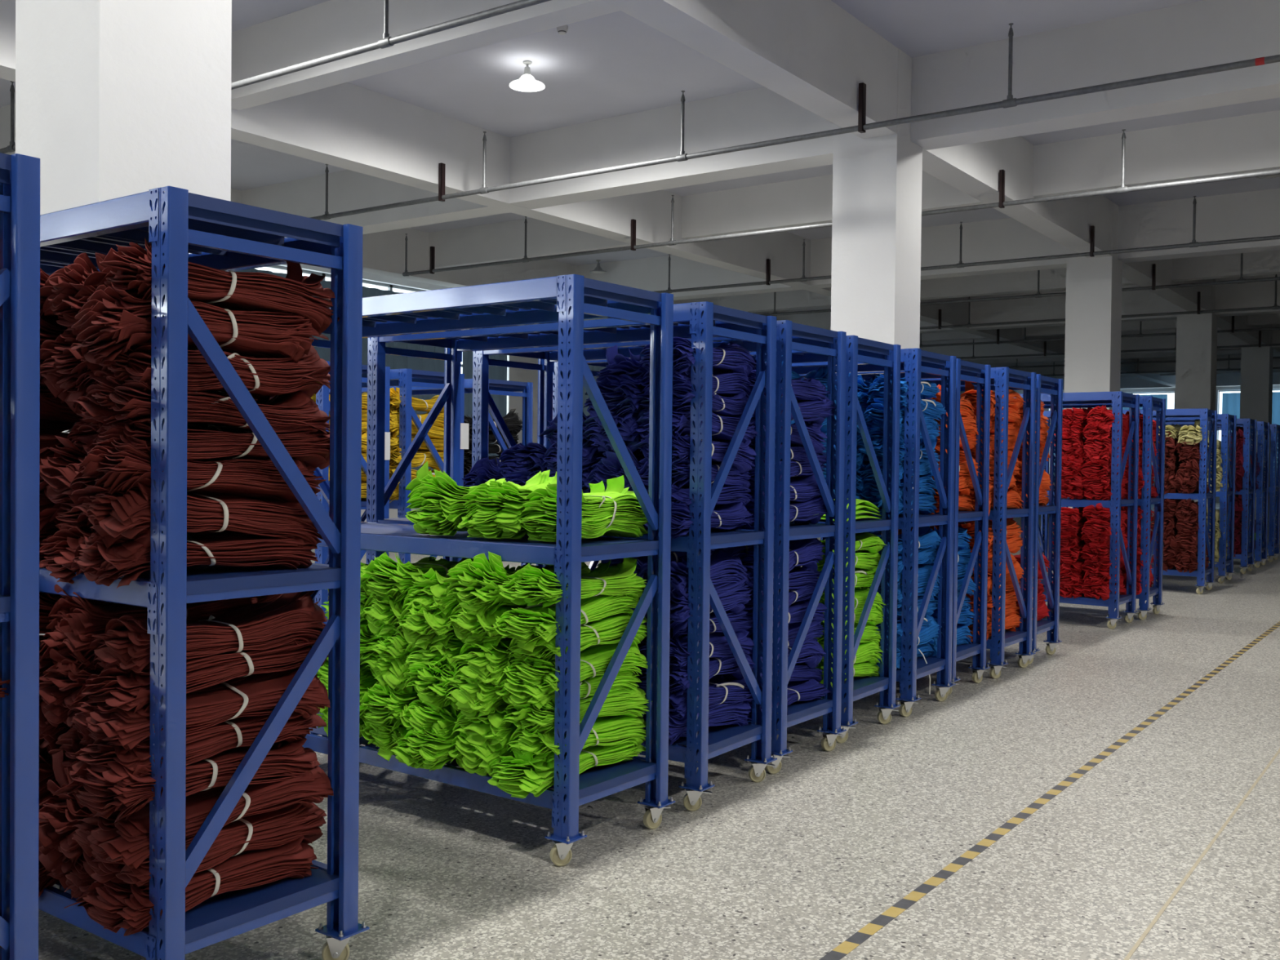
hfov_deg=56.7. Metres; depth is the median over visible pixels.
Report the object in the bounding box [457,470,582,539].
fabric bundle
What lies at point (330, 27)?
ceiling beam
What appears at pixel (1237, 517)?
fabric bundle
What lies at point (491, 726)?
fabric bundle
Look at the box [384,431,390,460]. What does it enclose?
paper card
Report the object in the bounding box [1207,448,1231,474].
fabric bundle
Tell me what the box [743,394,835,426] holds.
fabric bundle
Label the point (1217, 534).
fabric bundle
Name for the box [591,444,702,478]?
fabric bundle
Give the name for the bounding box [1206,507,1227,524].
fabric bundle
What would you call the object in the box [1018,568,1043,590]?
fabric bundle
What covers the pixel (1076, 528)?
fabric bundle
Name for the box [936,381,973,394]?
fabric bundle
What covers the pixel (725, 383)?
fabric bundle
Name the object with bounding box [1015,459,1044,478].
fabric bundle
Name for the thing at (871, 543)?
fabric bundle
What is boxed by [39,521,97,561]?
fabric bundle
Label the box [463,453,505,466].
fabric bundle
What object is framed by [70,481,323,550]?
fabric bundle
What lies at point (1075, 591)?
fabric bundle
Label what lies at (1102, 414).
fabric bundle
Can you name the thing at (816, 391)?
fabric bundle
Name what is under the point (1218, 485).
fabric bundle
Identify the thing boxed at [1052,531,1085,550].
fabric bundle
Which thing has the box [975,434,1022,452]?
fabric bundle
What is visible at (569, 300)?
storage rack
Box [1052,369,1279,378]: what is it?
ceiling beam
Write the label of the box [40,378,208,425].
fabric bundle
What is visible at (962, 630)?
fabric bundle
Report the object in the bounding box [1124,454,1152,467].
fabric bundle
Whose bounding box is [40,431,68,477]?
fabric bundle
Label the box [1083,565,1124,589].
fabric bundle
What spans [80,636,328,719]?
fabric bundle
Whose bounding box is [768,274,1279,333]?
ceiling beam
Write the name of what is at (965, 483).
fabric bundle
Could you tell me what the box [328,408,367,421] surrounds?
fabric bundle
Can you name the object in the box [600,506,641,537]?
fabric bundle
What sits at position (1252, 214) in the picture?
ceiling beam
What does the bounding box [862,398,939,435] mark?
fabric bundle
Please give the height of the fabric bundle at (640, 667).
0.343 m
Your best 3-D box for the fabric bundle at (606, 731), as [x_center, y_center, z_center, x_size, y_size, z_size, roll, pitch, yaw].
[-0.233,0.983,4.512,0.247,0.247,0.635,1,1,34]
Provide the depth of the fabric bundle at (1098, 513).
10.57 m
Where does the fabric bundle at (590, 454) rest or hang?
on the fabric bundle at (584, 480)
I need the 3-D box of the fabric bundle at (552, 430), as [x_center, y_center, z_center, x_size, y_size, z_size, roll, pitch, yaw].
[-0.157,-0.229,5.467,0.257,0.299,0.702,1,0,32]
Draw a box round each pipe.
[0,0,551,153]
[309,22,1279,220]
[402,128,1279,276]
[653,195,1279,293]
[760,253,1279,315]
[919,315,1279,347]
[920,274,1279,329]
[956,328,1279,359]
[1000,356,1279,368]
[1040,355,1279,376]
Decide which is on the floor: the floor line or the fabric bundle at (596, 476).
the floor line
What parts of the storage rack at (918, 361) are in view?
shelf panel, shelf panel, caster plate, upright post, shelf panel, caster plate, upright post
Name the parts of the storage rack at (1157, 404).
shelf panel, shelf panel, caster plate, upright post, shelf panel, caster plate, upright post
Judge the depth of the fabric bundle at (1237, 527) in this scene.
16.06 m
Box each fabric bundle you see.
[0,678,9,697]
[38,747,93,873]
[38,857,58,897]
[39,488,57,534]
[39,493,193,536]
[39,519,248,583]
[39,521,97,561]
[39,584,283,678]
[39,591,114,633]
[39,629,103,727]
[39,635,50,643]
[39,643,54,706]
[39,705,71,756]
[39,742,67,808]
[40,252,106,332]
[40,268,58,322]
[40,317,66,382]
[40,330,256,413]
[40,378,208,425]
[40,419,76,432]
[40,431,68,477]
[40,435,271,511]
[45,853,95,901]
[48,322,67,328]
[48,727,244,781]
[53,736,319,822]
[61,373,275,413]
[63,404,268,461]
[64,835,319,936]
[70,436,326,502]
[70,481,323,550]
[70,724,79,730]
[71,270,328,369]
[71,532,318,588]
[71,668,330,755]
[71,705,327,792]
[71,763,333,872]
[72,375,330,434]
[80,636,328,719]
[82,404,329,469]
[82,800,326,887]
[84,237,339,338]
[89,337,330,397]
[89,590,327,676]
[311,392,367,409]
[315,656,377,687]
[316,711,364,737]
[319,677,377,715]
[320,480,366,500]
[320,588,370,626]
[324,555,447,600]
[327,623,379,659]
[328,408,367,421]
[328,413,367,432]
[328,461,366,481]
[359,681,427,733]
[360,551,489,606]
[360,587,408,641]
[360,633,412,696]
[360,718,414,761]
[361,429,367,455]
[361,452,366,461]
[361,620,413,670]
[389,387,444,413]
[389,409,444,429]
[389,416,444,439]
[389,444,444,471]
[389,460,435,489]
[389,488,412,502]
[390,435,444,453]
[390,727,459,771]
[396,598,455,652]
[398,697,460,742]
[401,564,539,624]
[403,653,460,712]
[404,461,520,535]
[404,631,512,685]
[442,551,591,616]
[442,666,507,717]
[446,600,543,650]
[448,715,515,776]
[450,640,515,688]
[451,703,521,753]
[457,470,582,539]
[462,457,503,487]
[463,408,523,435]
[463,442,509,461]
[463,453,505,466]
[463,461,471,482]
[468,426,519,448]
[487,737,645,798]
[493,591,639,652]
[495,664,641,711]
[497,442,613,485]
[497,557,647,608]
[500,459,536,486]
[502,642,648,693]
[502,686,652,738]
[506,607,647,671]
[506,715,646,768]
[517,475,648,542]
[538,412,642,448]
[541,440,613,478]
[549,469,591,493]
[582,404,689,453]
[583,373,647,431]
[584,450,687,493]
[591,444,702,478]
[595,344,702,395]
[597,549,714,598]
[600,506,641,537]
[600,559,639,610]
[631,426,756,474]
[632,639,646,674]
[634,666,646,678]
[635,400,761,442]
[635,547,749,600]
[635,653,755,697]
[637,378,755,417]
[637,446,751,491]
[638,628,754,671]
[639,337,756,377]
[640,368,754,408]
[640,500,752,538]
[640,675,751,746]
[643,572,752,637]
[643,674,762,720]
[644,610,752,643]
[658,484,753,515]
[710,545,753,555]
[737,494,827,529]
[737,537,825,585]
[740,436,826,466]
[742,583,824,625]
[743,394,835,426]
[744,367,830,404]
[744,471,828,513]
[744,566,820,604]
[746,456,826,488]
[746,599,826,640]
[746,676,832,719]
[748,619,824,659]
[749,412,827,454]
[749,639,826,676]
[760,662,822,693]
[764,355,836,405]
[791,414,835,433]
[813,622,881,649]
[814,605,883,639]
[815,640,883,673]
[817,532,886,564]
[817,542,881,572]
[817,661,879,687]
[818,587,886,614]
[819,568,875,601]
[820,432,835,455]
[822,463,835,480]
[833,434,890,470]
[833,462,869,494]
[834,401,866,441]
[835,373,884,411]
[846,530,898,535]
[847,488,865,500]
[856,419,942,454]
[858,475,937,505]
[859,460,940,484]
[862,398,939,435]
[864,433,940,466]
[864,487,937,518]
[866,385,946,418]
[868,373,941,399]
[869,580,939,609]
[875,525,941,554]
[875,615,937,641]
[875,643,934,694]
[877,613,942,664]
[879,586,937,625]
[880,548,937,573]
[880,564,942,587]
[897,525,937,534]
[918,547,978,566]
[924,392,975,417]
[928,526,972,552]
[928,623,973,656]
[929,488,974,514]
[931,455,981,481]
[931,595,972,618]
[931,606,974,626]
[932,473,973,504]
[933,412,978,436]
[933,444,966,462]
[933,576,977,604]
[935,520,972,529]
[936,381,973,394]
[936,431,977,451]
[937,564,973,580]
[960,389,1024,412]
[960,446,1021,467]
[960,518,1022,549]
[964,601,1019,628]
[964,612,1021,642]
[965,580,1021,599]
[967,589,1017,611]
[968,473,1017,496]
[968,488,1022,515]
[969,395,1022,427]
[969,533,1024,562]
[969,550,1017,575]
[970,555,1023,590]
[971,413,1019,436]
[974,456,1020,476]
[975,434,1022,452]
[1008,484,1048,506]
[1009,468,1053,490]
[1012,441,1049,463]
[1013,552,1049,572]
[1014,600,1049,627]
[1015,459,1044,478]
[1015,585,1046,611]
[1016,578,1044,602]
[1018,397,1044,415]
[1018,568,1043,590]
[1019,426,1052,446]
[1040,411,1049,431]
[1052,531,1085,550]
[1052,538,1085,563]
[1052,566,1088,586]
[1053,418,1088,439]
[1053,506,1087,527]
[1053,514,1088,535]
[1054,427,1090,457]
[1054,439,1085,463]
[1054,453,1084,479]
[1059,556,1085,574]
[1059,578,1086,598]
[1061,469,1084,490]
[1061,484,1087,499]
[1062,407,1093,424]
[1080,459,1126,481]
[1080,521,1130,551]
[1080,541,1127,560]
[1081,464,1128,490]
[1081,502,1128,524]
[1081,518,1126,539]
[1081,554,1124,572]
[1081,577,1126,600]
[1082,420,1128,439]
[1082,440,1128,466]
[1083,436,1127,460]
[1083,483,1126,500]
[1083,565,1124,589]
[1086,405,1128,431]
[1120,505,1154,524]
[1120,564,1152,582]
[1122,465,1154,491]
[1123,408,1155,437]
[1123,515,1152,537]
[1123,571,1154,595]
[1124,426,1155,445]
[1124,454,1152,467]
[1124,460,1154,479]
[1124,485,1159,498]
[1125,530,1152,547]
[1128,442,1157,457]
[1129,542,1151,559]
[1129,552,1153,571]
[1151,511,1178,536]
[1152,549,1177,571]
[1153,431,1178,453]
[1153,472,1177,494]
[1153,497,1182,517]
[1156,528,1177,546]
[1156,534,1177,561]
[1157,456,1180,479]
[1158,423,1182,442]
[1158,450,1182,467]
[1173,436,1208,455]
[1173,469,1208,493]
[1173,548,1209,573]
[1174,497,1207,523]
[1174,529,1209,549]
[1175,457,1208,485]
[1175,516,1204,536]
[1175,535,1208,557]
[1177,418,1208,444]
[1177,445,1204,465]
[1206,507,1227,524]
[1207,437,1221,453]
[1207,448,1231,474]
[1207,464,1226,483]
[1207,478,1228,493]
[1208,548,1227,564]
[1209,520,1224,541]
[1209,536,1227,551]
[1223,488,1247,513]
[1223,504,1247,524]
[1223,530,1241,548]
[1226,542,1246,556]
[1227,460,1249,480]
[1227,475,1250,492]
[1228,426,1250,446]
[1229,521,1246,534]
[1230,446,1252,469]
[1231,440,1250,456]
[1250,478,1263,490]
[1251,460,1262,471]
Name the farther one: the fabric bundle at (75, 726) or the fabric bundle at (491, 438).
the fabric bundle at (491, 438)
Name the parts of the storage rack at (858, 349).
upright post, shelf panel, upright post, caster plate, shelf panel, shelf panel, caster plate, upright post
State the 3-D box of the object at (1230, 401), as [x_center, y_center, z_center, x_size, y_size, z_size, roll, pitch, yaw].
[25.926,-1.559,45.217,6.880,3.660,0.103,1,1,35]
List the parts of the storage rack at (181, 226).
upright post, shelf panel, shelf panel, shelf panel, caster plate, upright post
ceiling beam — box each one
[0,0,620,155]
[0,0,1175,387]
[231,188,1036,390]
[241,0,1279,237]
[427,110,1279,269]
[576,188,1279,300]
[601,0,1279,359]
[680,249,1279,312]
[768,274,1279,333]
[919,324,1279,360]
[921,313,1279,342]
[967,349,1240,364]
[982,354,1279,377]
[1035,372,1279,391]
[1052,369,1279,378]
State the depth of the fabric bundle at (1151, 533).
11.23 m
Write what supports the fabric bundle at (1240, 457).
on the fabric bundle at (1240, 473)
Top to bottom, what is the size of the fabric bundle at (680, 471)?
0.274 m
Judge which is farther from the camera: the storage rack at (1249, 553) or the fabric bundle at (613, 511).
the storage rack at (1249, 553)
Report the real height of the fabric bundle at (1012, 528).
0.250 m
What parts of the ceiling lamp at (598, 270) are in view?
lamp shade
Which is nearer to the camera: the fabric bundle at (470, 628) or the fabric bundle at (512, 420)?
the fabric bundle at (470, 628)
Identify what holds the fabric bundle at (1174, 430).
on the fabric bundle at (1170, 445)
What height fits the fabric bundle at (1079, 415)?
0.184 m
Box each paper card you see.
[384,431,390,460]
[460,422,468,448]
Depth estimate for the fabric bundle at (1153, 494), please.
11.42 m
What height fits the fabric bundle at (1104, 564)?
0.197 m
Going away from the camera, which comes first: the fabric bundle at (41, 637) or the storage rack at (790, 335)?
the fabric bundle at (41, 637)
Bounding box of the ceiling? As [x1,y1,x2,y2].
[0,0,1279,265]
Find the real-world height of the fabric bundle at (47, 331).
0.346 m
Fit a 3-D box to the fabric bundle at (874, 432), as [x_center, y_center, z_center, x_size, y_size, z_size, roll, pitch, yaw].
[1.541,-0.269,7.030,0.257,0.279,0.698,1,1,37]
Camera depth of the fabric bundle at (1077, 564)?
10.70 m
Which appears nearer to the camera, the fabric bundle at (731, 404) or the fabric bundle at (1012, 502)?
the fabric bundle at (731, 404)
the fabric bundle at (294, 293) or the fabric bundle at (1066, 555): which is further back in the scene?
the fabric bundle at (1066, 555)
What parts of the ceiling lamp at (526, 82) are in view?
lamp shade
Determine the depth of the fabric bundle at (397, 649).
4.70 m
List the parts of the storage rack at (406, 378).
upright post, shelf panel, upright post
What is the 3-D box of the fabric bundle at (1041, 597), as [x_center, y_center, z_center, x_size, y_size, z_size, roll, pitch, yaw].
[2.839,0.887,8.897,0.245,0.205,0.694,1,1,35]
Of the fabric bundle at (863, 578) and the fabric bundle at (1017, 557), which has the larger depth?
the fabric bundle at (1017, 557)
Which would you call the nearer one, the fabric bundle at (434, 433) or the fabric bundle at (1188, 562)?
the fabric bundle at (434, 433)
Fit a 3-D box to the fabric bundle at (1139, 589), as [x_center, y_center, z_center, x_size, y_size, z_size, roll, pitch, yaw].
[4.754,0.973,11.396,0.235,0.280,0.677,1,1,34]
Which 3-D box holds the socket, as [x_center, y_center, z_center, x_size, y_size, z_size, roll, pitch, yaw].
[-1.130,-4.098,11.904,0.084,0.080,0.084,1,1,35]
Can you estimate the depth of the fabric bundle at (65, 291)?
3.12 m
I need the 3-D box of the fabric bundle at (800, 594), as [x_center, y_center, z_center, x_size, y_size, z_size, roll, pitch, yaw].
[0.668,0.601,5.790,0.255,0.206,0.693,1,1,34]
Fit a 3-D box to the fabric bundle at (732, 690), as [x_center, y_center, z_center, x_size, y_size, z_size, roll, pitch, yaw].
[0.266,0.939,5.205,0.248,0.211,0.686,1,1,38]
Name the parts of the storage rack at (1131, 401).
shelf panel, shelf panel, caster plate, upright post, shelf panel, caster plate, upright post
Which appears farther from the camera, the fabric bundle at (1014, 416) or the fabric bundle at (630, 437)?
the fabric bundle at (1014, 416)
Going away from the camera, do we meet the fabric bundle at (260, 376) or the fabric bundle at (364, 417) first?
the fabric bundle at (260, 376)
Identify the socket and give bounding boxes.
[523,66,531,75]
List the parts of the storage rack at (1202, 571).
upright post, shelf panel, shelf panel, upright post, shelf panel, upright post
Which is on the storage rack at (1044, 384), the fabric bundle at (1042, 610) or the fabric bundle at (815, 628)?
the fabric bundle at (1042, 610)
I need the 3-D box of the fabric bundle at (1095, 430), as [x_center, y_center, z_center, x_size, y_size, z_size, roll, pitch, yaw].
[4.208,-0.423,10.743,0.242,0.218,0.681,1,1,38]
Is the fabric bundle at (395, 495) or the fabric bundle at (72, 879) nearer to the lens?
the fabric bundle at (72, 879)
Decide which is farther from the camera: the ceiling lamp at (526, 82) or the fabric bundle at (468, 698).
the ceiling lamp at (526, 82)
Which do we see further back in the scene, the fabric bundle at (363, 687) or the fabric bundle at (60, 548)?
the fabric bundle at (363, 687)
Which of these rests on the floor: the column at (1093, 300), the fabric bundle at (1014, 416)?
the column at (1093, 300)
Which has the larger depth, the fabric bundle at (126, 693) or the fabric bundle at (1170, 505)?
the fabric bundle at (1170, 505)
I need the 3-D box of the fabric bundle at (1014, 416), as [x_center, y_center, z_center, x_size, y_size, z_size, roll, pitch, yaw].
[2.465,-0.468,8.281,0.254,0.246,0.681,1,1,37]
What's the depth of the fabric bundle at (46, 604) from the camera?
3.27 m
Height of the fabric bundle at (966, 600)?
0.266 m
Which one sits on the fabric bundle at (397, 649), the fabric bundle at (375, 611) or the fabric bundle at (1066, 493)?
the fabric bundle at (375, 611)
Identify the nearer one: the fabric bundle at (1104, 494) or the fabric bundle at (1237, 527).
the fabric bundle at (1104, 494)
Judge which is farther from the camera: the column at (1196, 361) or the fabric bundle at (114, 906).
the column at (1196, 361)
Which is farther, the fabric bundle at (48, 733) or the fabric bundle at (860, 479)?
the fabric bundle at (860, 479)
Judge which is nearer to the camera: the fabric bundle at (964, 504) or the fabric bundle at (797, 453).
the fabric bundle at (797, 453)
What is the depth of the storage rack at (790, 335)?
5.90 m
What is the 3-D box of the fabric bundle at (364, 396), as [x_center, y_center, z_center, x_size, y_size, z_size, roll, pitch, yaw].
[-2.162,-0.564,8.377,0.235,0.261,0.694,1,3,39]
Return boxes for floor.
[38,502,1279,959]
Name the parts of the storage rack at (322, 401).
upright post, shelf panel, shelf panel, upright post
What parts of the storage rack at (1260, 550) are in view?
upright post, upright post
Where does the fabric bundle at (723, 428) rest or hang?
on the fabric bundle at (682, 445)
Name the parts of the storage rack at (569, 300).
shelf panel, shelf panel, shelf panel, caster plate, upright post, caster plate, upright post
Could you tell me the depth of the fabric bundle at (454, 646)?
4.57 m
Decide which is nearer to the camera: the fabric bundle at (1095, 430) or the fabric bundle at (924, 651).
the fabric bundle at (924, 651)
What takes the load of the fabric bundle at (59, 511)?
on the fabric bundle at (60, 548)
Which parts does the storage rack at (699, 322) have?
upright post, upright post, shelf panel, shelf panel, caster plate, upright post, brake lever, shelf panel, caster plate, upright post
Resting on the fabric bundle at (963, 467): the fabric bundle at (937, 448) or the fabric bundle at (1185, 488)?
the fabric bundle at (937, 448)
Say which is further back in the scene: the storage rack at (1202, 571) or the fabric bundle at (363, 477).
the storage rack at (1202, 571)
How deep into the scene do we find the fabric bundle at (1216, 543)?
14.74 m
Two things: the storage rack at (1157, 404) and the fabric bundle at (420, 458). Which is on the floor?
the storage rack at (1157, 404)
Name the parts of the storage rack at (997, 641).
caster plate, upright post, shelf panel, shelf panel, shelf panel, caster plate, upright post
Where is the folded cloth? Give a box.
[815,497,881,521]
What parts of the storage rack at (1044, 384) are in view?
upright post, shelf panel, shelf panel, shelf panel, caster plate, upright post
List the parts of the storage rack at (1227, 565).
shelf panel, upright post, shelf panel, upright post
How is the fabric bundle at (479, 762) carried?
on the storage rack at (569, 300)
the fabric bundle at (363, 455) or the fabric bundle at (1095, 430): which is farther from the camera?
the fabric bundle at (1095, 430)
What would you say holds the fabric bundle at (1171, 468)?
on the fabric bundle at (1169, 486)
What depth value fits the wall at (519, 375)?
24.20 m
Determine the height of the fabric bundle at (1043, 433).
0.218 m
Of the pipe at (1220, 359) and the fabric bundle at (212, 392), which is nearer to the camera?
the fabric bundle at (212, 392)
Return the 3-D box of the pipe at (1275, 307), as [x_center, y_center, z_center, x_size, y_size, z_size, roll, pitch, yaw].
[12.442,-3.559,22.142,23.550,0.697,0.068,1,1,35]
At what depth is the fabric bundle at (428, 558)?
4.92 m
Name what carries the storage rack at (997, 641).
on the floor
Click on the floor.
(791, 864)
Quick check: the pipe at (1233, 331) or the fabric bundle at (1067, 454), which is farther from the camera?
the pipe at (1233, 331)
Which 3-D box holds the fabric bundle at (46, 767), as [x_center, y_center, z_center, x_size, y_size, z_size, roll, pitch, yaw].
[-1.560,0.800,3.492,0.248,0.308,0.656,1,1,37]
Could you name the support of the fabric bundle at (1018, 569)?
on the fabric bundle at (1009, 585)
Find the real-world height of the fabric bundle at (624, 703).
0.192 m
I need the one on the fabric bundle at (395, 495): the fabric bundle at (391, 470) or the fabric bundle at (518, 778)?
the fabric bundle at (391, 470)
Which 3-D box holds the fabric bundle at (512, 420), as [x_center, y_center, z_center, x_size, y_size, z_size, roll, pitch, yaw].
[-1.284,-0.465,9.936,0.237,0.308,0.712,1,0,39]
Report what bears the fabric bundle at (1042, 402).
on the fabric bundle at (1043, 419)
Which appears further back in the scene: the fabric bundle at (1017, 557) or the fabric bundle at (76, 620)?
the fabric bundle at (1017, 557)
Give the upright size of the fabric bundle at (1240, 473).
0.374 m
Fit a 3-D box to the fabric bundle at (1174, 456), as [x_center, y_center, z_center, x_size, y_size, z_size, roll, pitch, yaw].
[6.188,-0.251,13.870,0.255,0.256,0.643,1,1,37]
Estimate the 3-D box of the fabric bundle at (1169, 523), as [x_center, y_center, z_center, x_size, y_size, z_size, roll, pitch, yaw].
[6.160,0.512,13.844,0.260,0.339,0.678,1,1,36]
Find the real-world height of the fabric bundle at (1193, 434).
0.366 m
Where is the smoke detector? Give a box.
[555,24,568,35]
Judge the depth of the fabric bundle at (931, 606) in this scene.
7.14 m
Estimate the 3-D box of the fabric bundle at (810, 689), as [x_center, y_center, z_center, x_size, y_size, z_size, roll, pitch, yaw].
[0.663,1.032,5.785,0.260,0.182,0.670,1,1,38]
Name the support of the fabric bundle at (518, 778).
on the storage rack at (569, 300)
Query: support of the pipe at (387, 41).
attached to the ceiling beam at (347, 126)
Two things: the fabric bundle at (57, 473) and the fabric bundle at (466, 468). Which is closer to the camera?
the fabric bundle at (57, 473)
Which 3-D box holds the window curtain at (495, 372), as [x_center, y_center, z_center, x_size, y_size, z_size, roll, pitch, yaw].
[-3.039,-1.565,23.405,0.096,3.780,1.300,1,1,35]
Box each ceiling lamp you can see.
[509,60,545,92]
[589,259,607,274]
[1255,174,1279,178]
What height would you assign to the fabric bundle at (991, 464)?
0.179 m
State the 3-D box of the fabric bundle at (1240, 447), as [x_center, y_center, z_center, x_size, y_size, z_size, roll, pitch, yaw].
[8.216,-0.418,16.343,0.264,0.291,0.630,1,1,36]
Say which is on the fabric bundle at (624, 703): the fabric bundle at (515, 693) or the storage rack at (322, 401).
the fabric bundle at (515, 693)
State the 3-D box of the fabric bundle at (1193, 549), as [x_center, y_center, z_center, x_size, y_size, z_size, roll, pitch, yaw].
[6.363,0.774,13.690,0.255,0.305,0.664,1,1,40]
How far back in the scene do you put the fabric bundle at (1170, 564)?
13.59 m
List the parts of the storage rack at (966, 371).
shelf panel, upright post, caster plate, shelf panel, shelf panel, caster plate, upright post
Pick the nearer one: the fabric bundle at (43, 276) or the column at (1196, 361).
the fabric bundle at (43, 276)
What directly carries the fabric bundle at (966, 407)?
on the fabric bundle at (968, 421)
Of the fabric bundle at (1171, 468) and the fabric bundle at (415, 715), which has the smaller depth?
the fabric bundle at (415, 715)
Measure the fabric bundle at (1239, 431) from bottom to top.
0.349 m
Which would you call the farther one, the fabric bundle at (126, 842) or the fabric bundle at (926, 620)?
the fabric bundle at (926, 620)
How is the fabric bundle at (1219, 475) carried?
on the fabric bundle at (1218, 485)
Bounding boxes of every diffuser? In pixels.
[511,80,542,91]
[591,271,605,274]
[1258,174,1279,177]
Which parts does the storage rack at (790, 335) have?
upright post, upright post, shelf panel, upright post, caster plate, shelf panel, shelf panel, caster plate, upright post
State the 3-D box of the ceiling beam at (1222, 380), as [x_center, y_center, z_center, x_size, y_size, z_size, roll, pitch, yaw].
[27.649,-4.008,43.610,26.700,0.813,0.414,1,1,35]
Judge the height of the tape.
0.001 m
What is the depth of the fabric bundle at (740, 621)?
5.26 m
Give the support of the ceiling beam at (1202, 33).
attached to the ceiling
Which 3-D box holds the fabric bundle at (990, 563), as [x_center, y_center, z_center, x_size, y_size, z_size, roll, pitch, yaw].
[2.413,0.568,8.289,0.242,0.209,0.687,1,1,39]
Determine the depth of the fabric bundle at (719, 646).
5.11 m
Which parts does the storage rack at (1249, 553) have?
upright post, upright post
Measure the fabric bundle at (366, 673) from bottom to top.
0.246 m
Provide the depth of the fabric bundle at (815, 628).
5.87 m
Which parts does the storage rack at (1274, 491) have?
upright post, upright post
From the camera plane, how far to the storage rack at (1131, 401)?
10.67 m
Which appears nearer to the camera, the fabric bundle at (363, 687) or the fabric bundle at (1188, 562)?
the fabric bundle at (363, 687)
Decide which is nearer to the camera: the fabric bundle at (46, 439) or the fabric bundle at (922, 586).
the fabric bundle at (46, 439)
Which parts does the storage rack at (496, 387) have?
upright post, shelf panel, upright post, upright post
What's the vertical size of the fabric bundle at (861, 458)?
0.395 m
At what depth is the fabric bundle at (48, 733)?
3.23 m
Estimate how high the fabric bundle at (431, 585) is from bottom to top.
0.234 m
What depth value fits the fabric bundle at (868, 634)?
6.49 m
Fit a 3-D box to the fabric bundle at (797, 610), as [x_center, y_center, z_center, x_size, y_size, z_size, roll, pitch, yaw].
[0.662,0.647,5.795,0.264,0.220,0.694,1,1,37]
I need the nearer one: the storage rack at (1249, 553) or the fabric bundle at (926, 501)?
the fabric bundle at (926, 501)
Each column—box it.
[15,0,231,635]
[831,48,922,349]
[1063,202,1122,508]
[1174,278,1217,507]
[1240,324,1273,521]
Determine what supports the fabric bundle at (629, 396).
on the fabric bundle at (630, 437)
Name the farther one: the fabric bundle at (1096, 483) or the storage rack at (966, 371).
the fabric bundle at (1096, 483)
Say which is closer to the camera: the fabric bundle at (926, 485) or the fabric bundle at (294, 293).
the fabric bundle at (294, 293)
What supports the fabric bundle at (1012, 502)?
on the storage rack at (997, 641)
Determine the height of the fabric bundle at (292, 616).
0.259 m
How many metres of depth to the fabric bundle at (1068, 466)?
10.65 m
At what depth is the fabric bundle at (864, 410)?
6.94 m
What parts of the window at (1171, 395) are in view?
pane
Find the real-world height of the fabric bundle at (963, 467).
0.208 m
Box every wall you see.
[279,263,1022,521]
[1040,385,1279,502]
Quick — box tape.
[819,621,1279,959]
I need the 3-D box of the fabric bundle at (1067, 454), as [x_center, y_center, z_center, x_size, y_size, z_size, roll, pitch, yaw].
[4.042,-0.229,10.931,0.252,0.314,0.688,1,1,38]
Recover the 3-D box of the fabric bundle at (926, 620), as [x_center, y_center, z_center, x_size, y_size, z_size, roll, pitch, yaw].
[1.550,0.870,7.061,0.244,0.202,0.665,1,1,34]
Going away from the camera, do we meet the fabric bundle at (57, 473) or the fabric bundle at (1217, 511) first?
the fabric bundle at (57, 473)
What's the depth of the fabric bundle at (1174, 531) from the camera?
13.60 m
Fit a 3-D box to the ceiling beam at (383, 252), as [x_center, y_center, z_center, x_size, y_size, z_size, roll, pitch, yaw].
[-3.302,-3.977,21.961,0.400,0.815,72.000,1,1,35]
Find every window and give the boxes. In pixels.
[256,265,462,373]
[1048,391,1174,475]
[1217,389,1279,440]
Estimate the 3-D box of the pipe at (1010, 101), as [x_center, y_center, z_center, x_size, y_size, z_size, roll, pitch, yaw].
[3.511,-3.445,9.605,23.550,0.697,0.068,1,1,35]
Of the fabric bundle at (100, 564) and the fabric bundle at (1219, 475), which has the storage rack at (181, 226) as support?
the fabric bundle at (100, 564)
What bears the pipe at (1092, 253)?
attached to the ceiling beam at (347, 126)
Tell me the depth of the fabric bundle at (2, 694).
2.62 m
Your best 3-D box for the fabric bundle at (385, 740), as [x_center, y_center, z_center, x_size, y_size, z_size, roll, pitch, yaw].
[-0.858,1.031,4.967,0.238,0.221,0.628,1,1,38]
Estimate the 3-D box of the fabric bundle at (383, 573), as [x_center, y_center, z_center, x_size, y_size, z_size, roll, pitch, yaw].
[-0.846,0.384,4.932,0.265,0.297,0.701,1,0,35]
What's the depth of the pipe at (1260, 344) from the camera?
31.22 m
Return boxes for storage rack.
[0,152,39,959]
[38,186,369,959]
[302,274,675,866]
[312,368,464,603]
[314,360,390,624]
[328,378,533,595]
[366,301,777,811]
[471,320,846,773]
[552,335,901,742]
[791,348,956,716]
[799,358,991,695]
[818,373,1062,664]
[864,366,1036,678]
[1015,391,1139,629]
[1033,408,1217,594]
[1039,395,1165,620]
[1061,413,1236,583]
[1146,424,1279,561]
[1152,418,1257,573]
[1181,421,1270,567]
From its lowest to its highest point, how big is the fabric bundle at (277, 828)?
0.242 m

